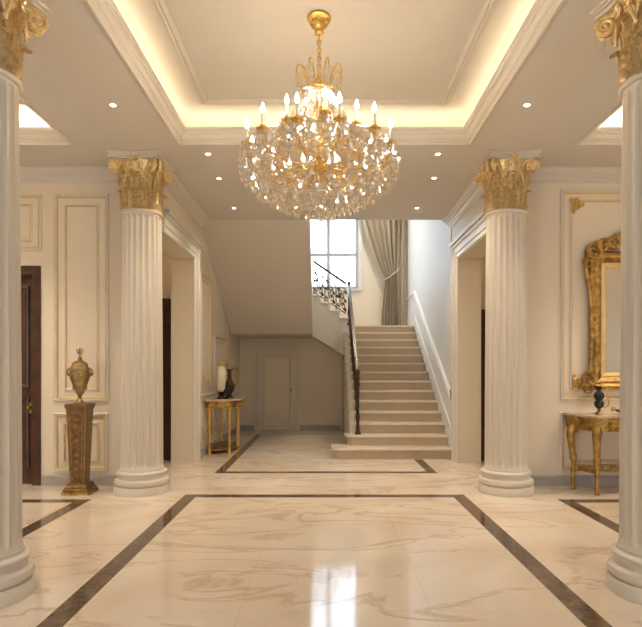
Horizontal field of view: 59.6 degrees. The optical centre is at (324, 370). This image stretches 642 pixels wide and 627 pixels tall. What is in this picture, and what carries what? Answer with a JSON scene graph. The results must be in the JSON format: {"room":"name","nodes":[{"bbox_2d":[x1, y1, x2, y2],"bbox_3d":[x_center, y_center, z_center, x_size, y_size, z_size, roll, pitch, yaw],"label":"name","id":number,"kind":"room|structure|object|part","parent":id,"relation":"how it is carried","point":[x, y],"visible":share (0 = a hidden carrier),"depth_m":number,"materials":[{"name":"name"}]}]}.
{"room":"mansion entrance hall","nodes":[
{"label":"mansion entrance hall","id":0,"kind":"room"},
{"bbox_2d":[20,183,121,475],"bbox_3d":[-3.950,-0.565,7.460,2.900,4.130,0.200,0,0,0],"label":"wall","id":1,"kind":"structure","parent":0,"point":[81,221],"depth_m":7.36,"materials":[{"name":"beige paint"}]},
{"bbox_2d":[21,266,40,484],"bbox_3d":[-4.173,0.060,7.420,0.894,2.880,0.160,0,0,0],"label":"door","id":2,"kind":"structure","parent":1,"relation":"in","point":[30,275],"depth_m":7.42,"materials":[{"name":"brown wood"}]},
{"bbox_3d":[-4.173,-0.453,7.427,0.499,1.357,0.026,0,0,0],"label":"panel","id":3,"kind":"part","parent":2,"relation":"part of","materials":[{"name":"brown wood"}]},
{"bbox_3d":[-4.173,0.807,7.427,0.499,0.942,0.026,0,0,0],"label":"panel","id":4,"kind":"part","parent":2,"relation":"part of","materials":[{"name":"brown wood"}]},
{"bbox_3d":[-3.906,0.490,7.402,0.048,0.140,0.075,0,0,0],"label":"handle","id":5,"kind":"part","parent":2,"relation":"part of","materials":[{"name":"gold metal"}]},
{"bbox_2d":[20,193,41,250],"bbox_3d":[-4.166,-1.952,7.345,0.907,0.749,0.030,0,0,0],"label":"trim","id":6,"kind":"structure","parent":1,"relation":"attached to","point":[22,195],"depth_m":7.34,"materials":[{"name":"beige paint"}]},
{"bbox_2d":[41,475,117,485],"bbox_3d":[-2.928,1.435,7.345,1.556,0.130,0.030,0,0,0],"label":"baseboard","id":7,"kind":"structure","parent":1,"relation":"attached to","point":[46,480],"depth_m":7.33,"materials":[{"name":"grey stone"}]},
{"bbox_2d":[53,413,107,470],"bbox_3d":[-3.200,0.933,7.345,0.710,0.762,0.030,0,0,0],"label":"trim","id":8,"kind":"structure","parent":1,"relation":"attached to","point":[55,415],"depth_m":7.34,"materials":[{"name":"beige paint"}]},
{"bbox_2d":[53,193,108,400],"bbox_3d":[-3.194,-0.966,7.345,0.723,2.721,0.030,0,0,0],"label":"trim","id":9,"kind":"structure","parent":1,"relation":"attached to","point":[56,196],"depth_m":7.34,"materials":[{"name":"beige paint"}]},
{"bbox_2d":[162,252,170,298],"bbox_3d":[-3.950,-0.565,9.600,2.900,4.130,0.200,0,0,0],"label":"wall","id":10,"kind":"structure","parent":0,"point":[166,261],"depth_m":9.50,"materials":[{"name":"beige paint"}]},
{"bbox_2d":[162,298,170,459],"bbox_3d":[-3.075,0.139,9.442,0.950,2.721,0.135,0,0,0],"label":"door","id":11,"kind":"structure","parent":10,"relation":"in","point":[166,302],"depth_m":9.41,"materials":[{"name":"brown wood"}]},
{"bbox_2d":[162,187,239,462],"bbox_3d":[-2.325,-1.850,10.950,0.350,6.700,7.900,0,0,0],"label":"wall","id":12,"kind":"structure","parent":0,"point":[181,262],"depth_m":9.12,"materials":[{"name":"beige paint"}]},
{"bbox_2d":[162,213,200,462],"bbox_3d":[-2.110,-0.287,8.363,0.080,3.575,2.005,0,0,0],"label":"trim","id":13,"kind":"structure","parent":12,"relation":"attached to","point":[171,229],"depth_m":9.12,"materials":[{"name":"beige paint"}]},
{"bbox_2d":[163,209,202,246],"bbox_3d":[-2.095,-2.103,8.395,0.110,0.055,2.070,0,0,0],"label":"trim","id":14,"kind":"structure","parent":12,"relation":"attached to","point":[169,212],"depth_m":8.10,"materials":[{"name":"beige paint"}]},
{"bbox_2d":[201,272,211,388],"bbox_3d":[-2.133,-0.700,10.085,0.035,2.040,0.930,0,0,0],"label":"trim","id":15,"kind":"structure","parent":12,"relation":"attached to","point":[202,273],"depth_m":10.41,"materials":[{"name":"beige paint"}]},
{"bbox_2d":[201,397,214,441],"bbox_3d":[-2.135,0.860,10.260,0.031,0.720,1.280,0,0,0],"label":"trim","id":16,"kind":"structure","parent":12,"relation":"attached to","point":[202,400],"depth_m":10.04,"materials":[{"name":"beige paint"}]},
{"bbox_2d":[201,246,229,340],"bbox_3d":[-2.130,-1.430,11.025,0.040,1.540,3.050,0,0,0],"label":"trim","id":17,"kind":"structure","parent":12,"relation":"attached to","point":[203,248],"depth_m":10.98,"materials":[{"name":"beige paint"}]},
{"bbox_2d":[214,335,226,387],"bbox_3d":[-2.135,-0.190,11.525,0.030,1.020,1.350,0,0,0],"label":"trim","id":18,"kind":"structure","parent":12,"relation":"attached to","point":[215,336],"depth_m":11.05,"materials":[{"name":"beige paint"}]},
{"bbox_2d":[201,425,240,457],"bbox_3d":[-2.135,1.435,11.785,0.030,0.130,4.830,0,0,0],"label":"baseboard","id":19,"kind":"structure","parent":12,"relation":"attached to","point":[204,451],"depth_m":11.20,"materials":[{"name":"beige wood"}]},
{"bbox_2d":[201,386,240,395],"bbox_3d":[-2.132,0.415,11.785,0.035,0.050,4.830,0,0,0],"label":"trim","id":20,"kind":"structure","parent":12,"relation":"attached to","point":[239,387],"depth_m":10.49,"materials":[{"name":"beige paint"}]},
{"bbox_2d":[216,395,227,432],"bbox_3d":[-2.135,0.860,11.700,0.030,0.720,1.200,0,0,0],"label":"trim","id":21,"kind":"structure","parent":12,"relation":"attached to","point":[226,421],"depth_m":11.36,"materials":[{"name":"beige paint"}]},
{"bbox_2d":[240,338,341,429],"bbox_3d":[-0.848,0.330,14.250,2.605,2.340,0.100,0,0,0],"label":"wall","id":22,"kind":"structure","parent":0,"point":[320,366],"depth_m":14.20,"materials":[{"name":"beige paint"}]},
{"bbox_2d":[241,425,253,429],"bbox_3d":[-1.954,1.435,14.185,0.332,0.130,0.030,0,0,0],"label":"baseboard","id":23,"kind":"structure","parent":22,"relation":"attached to","point":[243,427],"depth_m":14.17,"materials":[{"name":"beige wood"}]},
{"bbox_2d":[256,349,298,429],"bbox_3d":[-1.192,0.471,14.152,1.090,2.058,0.135,0,0,0],"label":"door","id":24,"kind":"structure","parent":22,"relation":"in","point":[277,370],"depth_m":14.16,"materials":[{"name":"beige paint"}]},
{"bbox_3d":[-1.192,0.506,14.147,0.703,1.749,0.026,0,0,0],"label":"panel","id":25,"kind":"part","parent":24,"relation":"part of","materials":[{"name":"beige paint"}]},
{"bbox_2d":[300,425,339,429],"bbox_3d":[-0.111,1.435,14.185,1.021,0.130,0.030,0,0,0],"label":"baseboard","id":26,"kind":"structure","parent":22,"relation":"attached to","point":[302,427],"depth_m":14.17,"materials":[{"name":"beige wood"}]},
{"bbox_2d":[19,0,621,219],"bbox_3d":[0.000,-2.845,3.775,10.800,0.430,11.950,0,0,0],"label":"ceiling","id":27,"kind":"structure","parent":0,"point":[235,49],"depth_m":5.52,"materials":[{"name":"paint"}]},
{"bbox_2d":[19,96,74,144],"bbox_3d":[-3.965,-2.694,4.580,2.140,0.172,3.830,0,0,0],"label":"trim","id":28,"kind":"structure","parent":27,"relation":"attached to","point":[51,135],"depth_m":6.41,"materials":[{"name":"beige paint"}]},
{"bbox_2d":[108,103,117,107],"bbox_3d":[-2.091,-2.627,5.537,0.090,0.006,0.090,0,0,0],"label":"recessed light","id":29,"kind":"object","parent":27,"relation":"in","point":[114,105],"visible":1,"depth_m":5.54,"materials":[{"name":"white paint"}]},
{"bbox_2d":[237,10,400,222],"bbox_3d":[-0.045,-2.112,4.681,1.356,1.696,1.348,0,0,-43],"label":"chandelier","id":30,"kind":"object","parent":27,"relation":"hanging from","point":[318,20],"visible":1,"depth_m":4.53,"materials":[{"name":"gold glass"}]},
{"bbox_3d":[-0.363,-1.740,4.595,0.561,0.180,0.015,0,0,-15],"label":"arm","id":31,"kind":"part","parent":30,"relation":"part of"},
{"bbox_3d":[-0.363,-1.740,4.766,0.561,0.180,0.015,0,0,15],"label":"arm","id":32,"kind":"part","parent":30,"relation":"part of"},
{"bbox_3d":[-0.278,-1.740,4.447,0.015,0.180,0.561,0,0,45],"label":"arm","id":33,"kind":"part","parent":30,"relation":"part of"},
{"bbox_3d":[-0.278,-1.740,4.913,0.561,0.180,0.015,0,0,45],"label":"arm","id":34,"kind":"part","parent":30,"relation":"part of"},
{"bbox_3d":[-0.226,-1.935,4.749,0.291,0.130,0.015,0,0,21],"label":"arm","id":35,"kind":"part","parent":30,"relation":"part of"},
{"bbox_3d":[-0.195,-1.935,4.558,0.291,0.130,0.015,0,0,-39],"label":"arm","id":36,"kind":"part","parent":30,"relation":"part of"},
{"bbox_3d":[-0.130,-1.740,4.362,0.158,0.180,0.544,0,0,0],"label":"arm","id":37,"kind":"part","parent":30,"relation":"part of"},
{"bbox_3d":[-0.130,-1.740,4.998,0.015,0.180,0.561,0,0,-15],"label":"arm","id":38,"kind":"part","parent":30,"relation":"part of"},
{"bbox_3d":[-0.045,-2.639,4.680,0.032,0.339,0.032,0,0,45],"label":"chain","id":39,"kind":"part","parent":30,"relation":"part of","materials":[{"name":"gold metal"}]},
{"bbox_3d":[-0.045,-1.679,4.680,1.300,0.256,1.300,0,0,0],"label":"basket frame","id":40,"kind":"part","parent":30,"relation":"part of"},
{"bbox_3d":[-0.045,-2.027,4.680,0.160,0.955,0.160,0,0,0],"label":"stem","id":41,"kind":"part","parent":30,"relation":"part of","materials":[{"name":"gold metal"}]},
{"bbox_3d":[-0.015,-1.935,4.489,0.015,0.130,0.291,0,0,-9],"label":"arm","id":42,"kind":"part","parent":30,"relation":"part of"},
{"bbox_3d":[0.041,-1.740,4.998,0.015,0.180,0.561,0,0,15],"label":"arm","id":43,"kind":"part","parent":30,"relation":"part of"},
{"bbox_3d":[0.040,-1.740,4.362,0.015,0.180,0.561,0,0,-15],"label":"arm","id":44,"kind":"part","parent":30,"relation":"part of"},
{"bbox_3d":[0.105,-1.935,4.802,0.291,0.130,0.015,0,0,-39],"label":"arm","id":45,"kind":"part","parent":30,"relation":"part of"},
{"bbox_3d":[0.136,-1.935,4.611,0.291,0.130,0.015,0,0,21],"label":"arm","id":46,"kind":"part","parent":30,"relation":"part of"},
{"bbox_3d":[0.188,-1.740,4.913,0.015,0.180,0.561,0,0,45],"label":"arm","id":47,"kind":"part","parent":30,"relation":"part of"},
{"bbox_3d":[0.188,-1.740,4.447,0.561,0.180,0.015,0,0,45],"label":"arm","id":48,"kind":"part","parent":30,"relation":"part of"},
{"bbox_3d":[0.273,-1.740,4.765,0.561,0.180,0.015,0,0,-15],"label":"arm","id":49,"kind":"part","parent":30,"relation":"part of"},
{"bbox_3d":[0.273,-1.740,4.594,0.561,0.180,0.015,0,0,15],"label":"arm","id":50,"kind":"part","parent":30,"relation":"part of"},
{"bbox_2d":[83,0,565,144],"bbox_3d":[0.000,-2.694,4.580,3.410,0.172,3.830,0,0,0],"label":"trim","id":51,"kind":"structure","parent":27,"relation":"attached to","point":[106,13],"depth_m":5.39,"materials":[{"name":"beige paint"}]},
{"bbox_2d":[153,0,495,104],"bbox_3d":[0.000,-2.945,4.580,2.720,0.030,3.200,0,0,0],"label":"trim","id":52,"kind":"structure","parent":27,"relation":"attached to","point":[161,6],"depth_m":5.68,"materials":[{"name":"paint"}]},
{"bbox_2d":[522,103,531,107],"bbox_3d":[2.002,-2.627,5.537,0.090,0.006,0.090,0,0,0],"label":"recessed light","id":53,"kind":"object","parent":27,"relation":"in","point":[525,105],"visible":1,"depth_m":5.54,"materials":[{"name":"white paint"}]},
{"bbox_2d":[574,101,621,144],"bbox_3d":[3.965,-2.694,4.580,2.140,0.172,3.830,0,0,0],"label":"trim","id":54,"kind":"structure","parent":27,"relation":"attached to","point":[597,135],"depth_m":6.41,"materials":[{"name":"beige paint"}]},
{"bbox_2d":[0,427,641,626],"bbox_3d":[0.000,1.560,6.350,11.400,0.121,17.700,0,0,0],"label":"floor","id":55,"kind":"structure","parent":0,"point":[277,530],"depth_m":4.76,"materials":[{"name":"beige stone"}]},
{"bbox_2d":[0,0,52,608],"bbox_3d":[-2.305,-0.565,3.740,0.680,4.129,0.680,0,0,0],"label":"fluted column","id":56,"kind":"structure","parent":55,"relation":"on","point":[17,17],"depth_m":3.71,"materials":[{"name":"beige stone"}]},
{"bbox_2d":[61,403,98,494],"bbox_3d":[-3.012,0.950,6.900,0.336,1.101,0.309,0,0,0],"label":"pedestal","id":57,"kind":"object","parent":55,"relation":"on","point":[79,417],"visible":0.98,"depth_m":6.80,"materials":[{"name":"brown wood"}]},
{"bbox_3d":[-3.012,0.925,6.801,0.151,0.820,0.040,0,0,0],"label":"panel","id":58,"kind":"part","parent":57,"relation":"part of","materials":[{"name":"brown wood"}]},
{"bbox_2d":[66,347,93,403],"bbox_3d":[-3.014,0.048,6.900,0.256,0.702,0.258,0,0,42],"label":"urn","id":59,"kind":"object","parent":57,"relation":"on","point":[79,374],"visible":1,"depth_m":6.84,"materials":[{"name":"brown metal"}]},
{"bbox_3d":[-3.014,-0.111,6.900,0.220,0.187,0.220,0,0,0],"label":"lid","id":60,"kind":"part","parent":59,"relation":"part of","materials":[{"name":"brown metal"}]},
{"bbox_2d":[105,149,175,496],"bbox_3d":[-2.275,-0.565,6.980,0.680,4.129,0.680,0,0,0],"label":"fluted column","id":61,"kind":"structure","parent":55,"relation":"on","point":[142,175],"depth_m":6.78,"materials":[{"name":"beige stone"}]},
{"bbox_2d":[130,153,137,160],"bbox_3d":[-2.275,-2.560,6.682,0.100,0.095,0.045,0,0,0],"label":"flower","id":62,"kind":"object","parent":61,"relation":"on","point":[133,156],"depth_m":6.68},
{"bbox_2d":[206,396,245,454],"bbox_3d":[-1.840,1.005,10.680,0.560,0.990,1.400,0,0,0],"label":"console table","id":63,"kind":"object","parent":55,"relation":"on","point":[237,401],"visible":0.99,"depth_m":10.15,"materials":[{"name":"gold stone"}]},
{"bbox_3d":[-2.070,1.080,10.080,0.080,0.840,0.078,0,0,0],"label":"leg","id":64,"kind":"part","parent":63,"relation":"part of","materials":[{"name":"gold metal"}]},
{"bbox_2d":[217,363,225,398],"bbox_3d":[-1.904,0.180,10.350,0.170,0.660,0.170,0,0,0],"label":"lantern","id":65,"kind":"object","parent":63,"relation":"on","point":[221,367],"visible":0.87,"depth_m":10.29,"materials":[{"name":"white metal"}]},
{"bbox_2d":[217,366,225,389],"bbox_3d":[-1.904,0.115,10.350,0.150,0.530,0.150,0,0,0],"label":"candle","id":66,"kind":"object","parent":65,"relation":"on","point":[221,370],"depth_m":10.29,"materials":[{"name":"beige wax"}]},
{"bbox_3d":[-2.070,1.080,11.280,0.080,0.840,0.078,0,0,0],"label":"leg","id":67,"kind":"part","parent":63,"relation":"part of","materials":[{"name":"gold metal"}]},
{"bbox_2d":[207,441,236,450],"bbox_3d":[-1.900,1.425,10.680,0.440,0.026,1.200,0,0,0],"label":"shelf","id":68,"kind":"object","parent":63,"relation":"attached to","point":[221,445],"depth_m":10.47,"materials":[{"name":"gold metal"}]},
{"bbox_2d":[224,385,229,398],"bbox_3d":[-1.785,0.385,10.220,0.116,0.250,0.116,0,0,0],"label":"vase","id":69,"kind":"object","parent":63,"relation":"on","point":[226,390],"visible":0.96,"depth_m":10.19,"materials":[{"name":"black ceramic"}]},
{"bbox_3d":[-1.720,1.080,10.130,0.080,0.840,0.078,0,0,0],"label":"leg","id":70,"kind":"part","parent":63,"relation":"part of","materials":[{"name":"gold metal"}]},
{"bbox_2d":[226,360,237,397],"bbox_3d":[-1.784,0.152,10.609,0.241,0.716,0.200,0,0,33],"label":"ewer","id":71,"kind":"object","parent":63,"relation":"on","point":[229,381],"visible":0.83,"depth_m":10.59,"materials":[{"name":"brown metal"}]},
{"bbox_3d":[-1.706,0.086,10.620,0.139,0.423,0.030,0,0,0],"label":"handle","id":72,"kind":"part","parent":71,"relation":"part of","materials":[{"name":"gold metal"}]},
{"bbox_3d":[-1.660,1.080,10.680,0.080,0.840,0.078,0,0,0],"label":"leg","id":73,"kind":"part","parent":63,"relation":"part of","materials":[{"name":"gold metal"}]},
{"bbox_3d":[-1.720,1.080,11.230,0.080,0.840,0.078,0,0,0],"label":"leg","id":74,"kind":"part","parent":63,"relation":"part of","materials":[{"name":"gold metal"}]},
{"bbox_2d":[203,220,450,458],"bbox_3d":[0.016,-1.016,12.203,4.324,5.033,5.386,0,0,0],"label":"staircase","id":75,"kind":"structure","parent":55,"relation":"on","point":[263,268],"depth_m":11.10,"materials":[{"name":"beige stone"}]},
{"bbox_2d":[313,260,346,313],"bbox_3d":[0.133,-2.039,13.612,0.821,1.317,0.071,0,0,0],"label":"stair railing","id":76,"kind":"object","parent":75,"relation":"on","point":[340,295],"visible":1,"depth_m":13.60,"materials":[{"name":"black metal"}]},
{"bbox_3d":[-0.130,-2.118,13.612,0.247,0.603,0.039,0,0,0],"label":"scroll panel","id":77,"kind":"part","parent":76,"relation":"part of","materials":[{"name":"black metal"}]},
{"bbox_3d":[0.128,-2.394,13.612,0.795,0.607,0.071,0,0,0],"label":"handrail","id":78,"kind":"part","parent":76,"relation":"part of","materials":[{"name":"black metal"}]},
{"bbox_3d":[0.145,-1.931,13.612,0.247,0.603,0.039,0,0,0],"label":"scroll panel","id":79,"kind":"part","parent":76,"relation":"part of","materials":[{"name":"black metal"}]},
{"bbox_3d":[0.420,-1.743,13.612,0.247,0.603,0.039,0,0,0],"label":"scroll panel","id":80,"kind":"part","parent":76,"relation":"part of","materials":[{"name":"black metal"}]},
{"bbox_2d":[347,281,360,434],"bbox_3d":[0.595,-0.534,11.803,0.116,3.322,3.738,0,0,0],"label":"stair railing","id":81,"kind":"object","parent":75,"relation":"on","point":[354,356],"visible":1,"depth_m":10.90,"materials":[{"name":"black metal"}]},
{"bbox_3d":[0.595,-1.652,13.622,0.102,1.085,0.099,0,0,0],"label":"newel post","id":82,"kind":"part","parent":81,"relation":"part of","materials":[{"name":"black metal"}]},
{"bbox_3d":[0.595,-0.989,11.806,0.071,2.252,3.632,0,0,0],"label":"handrail","id":83,"kind":"part","parent":81,"relation":"part of","materials":[{"name":"black metal"}]},
{"bbox_3d":[0.595,0.545,9.990,0.116,1.165,0.113,0,0,0],"label":"newel post","id":84,"kind":"part","parent":81,"relation":"part of","materials":[{"name":"black metal"}]},
{"bbox_2d":[472,149,542,496],"bbox_3d":[2.260,-0.565,6.980,0.680,4.129,0.680,0,0,0],"label":"fluted column","id":85,"kind":"structure","parent":55,"relation":"on","point":[504,175],"depth_m":6.78,"materials":[{"name":"beige stone"}]},
{"bbox_2d":[510,153,517,160],"bbox_3d":[2.260,-2.560,6.682,0.100,0.095,0.045,0,0,0],"label":"flower","id":86,"kind":"object","parent":85,"relation":"on","point":[513,156],"depth_m":6.68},
{"bbox_2d":[563,412,619,495],"bbox_3d":[4.020,1.020,6.990,1.887,0.960,0.660,0,0,0],"label":"console table","id":87,"kind":"object","parent":55,"relation":"on","point":[590,421],"visible":0.75,"depth_m":6.92,"materials":[{"name":"gold stone"}]},
{"bbox_3d":[3.146,1.084,7.117,0.145,0.832,0.100,0,0,-17],"label":"leg","id":88,"kind":"part","parent":87,"relation":"part of","materials":[{"name":"gold metal"}]},
{"bbox_3d":[3.276,1.085,6.735,0.134,0.831,0.111,0,0,-43],"label":"leg","id":89,"kind":"part","parent":87,"relation":"part of","materials":[{"name":"gold metal"}]},
{"bbox_2d":[593,385,609,414],"bbox_3d":[3.449,0.357,6.968,0.189,0.366,0.125,0,0,25],"label":"ewer","id":90,"kind":"object","parent":87,"relation":"on","point":[599,396],"visible":1,"depth_m":6.95,"materials":[{"name":"black ceramic"}]},
{"bbox_3d":[3.502,0.320,6.980,0.111,0.282,0.021,0,0,0],"label":"handle","id":91,"kind":"part","parent":90,"relation":"part of","materials":[{"name":"gold metal"}]},
{"bbox_2d":[611,406,619,413],"bbox_3d":[3.721,0.490,6.980,0.219,0.099,0.219,0,0,45],"label":"dish","id":92,"kind":"object","parent":87,"relation":"on","point":[612,409],"visible":0.31,"depth_m":6.97,"materials":[{"name":"gold metal"}]},
{"bbox_2d":[590,0,641,604],"bbox_3d":[2.285,-0.565,3.800,0.680,4.129,0.680,0,0,0],"label":"fluted column","id":93,"kind":"structure","parent":55,"relation":"on","point":[614,19],"depth_m":3.77,"materials":[{"name":"beige stone"}]},
{"bbox_2d":[312,220,406,426],"bbox_3d":[0.025,-1.850,15.025,4.350,6.700,0.250,0,0,0],"label":"wall","id":94,"kind":"structure","parent":0,"point":[366,303],"depth_m":14.90,"materials":[{"name":"beige paint"}]},
{"bbox_2d":[311,220,361,290],"bbox_3d":[0.052,-3.243,14.965,1.905,2.213,0.230,0,0,0],"label":"window","id":95,"kind":"structure","parent":94,"relation":"in","point":[358,223],"depth_m":14.98,"materials":[{"name":"grey paint"}]},
{"bbox_3d":[0.052,-2.159,14.915,1.865,0.045,0.130,0,0,0],"label":"sill","id":96,"kind":"part","parent":95,"relation":"part of","materials":[{"name":"white paint"}]},
{"bbox_3d":[0.052,-3.266,14.885,1.905,2.168,0.030,0,0,0],"label":"casing","id":97,"kind":"part","parent":95,"relation":"part of","materials":[{"name":"white paint"}]},
{"bbox_2d":[362,220,403,324],"bbox_3d":[1.507,-2.761,14.730,1.171,3.278,0.262,0,0,0],"label":"curtain","id":98,"kind":"object","parent":94,"relation":"hanging from","point":[385,237],"visible":0.82,"depth_m":14.73,"materials":[{"name":"beige fabric"}]},
{"bbox_2d":[407,190,485,462],"bbox_3d":[2.375,-1.850,10.950,0.350,6.700,7.900,0,0,0],"label":"wall","id":99,"kind":"structure","parent":0,"point":[428,241],"depth_m":9.94,"materials":[{"name":"white paint"}]},
{"bbox_2d":[20,166,621,228],"bbox_3d":[0.000,-2.553,3.775,10.800,0.155,11.950,0,0,0],"label":"trim","id":100,"kind":"structure","parent":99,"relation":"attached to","point":[28,174],"depth_m":7.32,"materials":[{"name":"beige paint"}]},
{"bbox_2d":[406,316,450,446],"bbox_3d":[2.190,0.075,12.210,0.020,2.850,5.380,0,0,0],"label":"trim","id":101,"kind":"structure","parent":99,"relation":"attached to","point":[411,321],"depth_m":11.20,"materials":[{"name":"white paint"}]},
{"bbox_2d":[406,290,450,403],"bbox_3d":[2.175,-0.724,12.163,0.050,2.460,5.274,0,0,0],"label":"trim","id":102,"kind":"structure","parent":99,"relation":"attached to","point":[444,377],"depth_m":11.22,"materials":[{"name":"white paint"}]},
{"bbox_2d":[450,228,451,380],"bbox_3d":[2.193,-1.225,9.723,0.014,2.810,0.045,0,0,0],"label":"trim","id":103,"kind":"structure","parent":99,"relation":"attached to","point":[450,228],"depth_m":9.71,"materials":[{"name":"beige paint"}]},
{"bbox_2d":[449,209,484,246],"bbox_3d":[2.145,-2.103,8.395,0.110,0.055,2.070,0,0,0],"label":"trim","id":104,"kind":"structure","parent":99,"relation":"attached to","point":[481,214],"depth_m":8.13,"materials":[{"name":"beige paint"}]},
{"bbox_2d":[451,216,485,462],"bbox_3d":[2.160,-0.287,8.363,0.080,3.575,2.005,0,0,0],"label":"trim","id":105,"kind":"structure","parent":99,"relation":"attached to","point":[476,233],"depth_m":9.15,"materials":[{"name":"beige paint"}]},
{"bbox_2d":[481,255,485,308],"bbox_3d":[3.975,-0.565,9.600,2.850,4.130,0.200,0,0,0],"label":"wall","id":106,"kind":"structure","parent":0,"point":[483,260],"depth_m":9.50,"materials":[{"name":"beige paint"}]},
{"bbox_2d":[481,309,484,459],"bbox_3d":[3.075,0.233,9.442,0.950,2.535,0.135,0,0,0],"label":"door","id":107,"kind":"structure","parent":106,"relation":"in","point":[482,310],"depth_m":9.41,"materials":[{"name":"brown wood"}]},
{"bbox_2d":[526,183,621,474],"bbox_3d":[3.975,-0.565,7.460,2.850,4.130,0.200,0,0,0],"label":"wall","id":108,"kind":"structure","parent":0,"point":[594,221],"depth_m":7.36,"materials":[{"name":"beige paint"}]},
{"bbox_2d":[530,475,618,485],"bbox_3d":[3.800,1.435,7.345,3.200,0.130,0.030,0,0,0],"label":"baseboard","id":109,"kind":"structure","parent":108,"relation":"attached to","point":[539,480],"depth_m":7.33,"materials":[{"name":"grey stone"}]},
{"bbox_2d":[560,412,618,470],"bbox_3d":[4.023,0.927,7.345,1.855,0.775,0.030,0,0,0],"label":"trim","id":110,"kind":"structure","parent":108,"relation":"attached to","point":[562,468],"depth_m":7.34,"materials":[{"name":"beige paint"}]},
{"bbox_2d":[560,189,620,399],"bbox_3d":[4.023,-0.999,7.341,1.855,2.760,0.038,0,0,0],"label":"trim","id":111,"kind":"structure","parent":108,"relation":"attached to","point":[577,201],"depth_m":7.34,"materials":[{"name":"beige paint"}]},
{"bbox_2d":[581,232,620,393],"bbox_3d":[4.062,-0.824,7.292,1.461,2.240,0.096,0,0,0],"label":"mirror","id":112,"kind":"object","parent":108,"relation":"attached to","point":[603,276],"visible":0.71,"depth_m":7.29,"materials":[{"name":"gold metal"}]},
{"bbox_3d":[4.062,-0.670,7.303,1.200,1.787,0.075,0,0,0],"label":"frame","id":113,"kind":"part","parent":112,"relation":"part of","materials":[{"name":"gold metal"}]},
{"bbox_3d":[4.062,-0.670,7.319,0.900,1.487,0.042,0,0,0],"label":"frame","id":114,"kind":"part","parent":112,"relation":"part of","materials":[{"name":"gold metal"}]},
{"bbox_3d":[4.062,-0.670,7.328,0.790,1.377,0.008,0,0,0],"label":"glass","id":115,"kind":"part","parent":112,"relation":"part of","materials":[{"name":"white mirror"}]}
]}

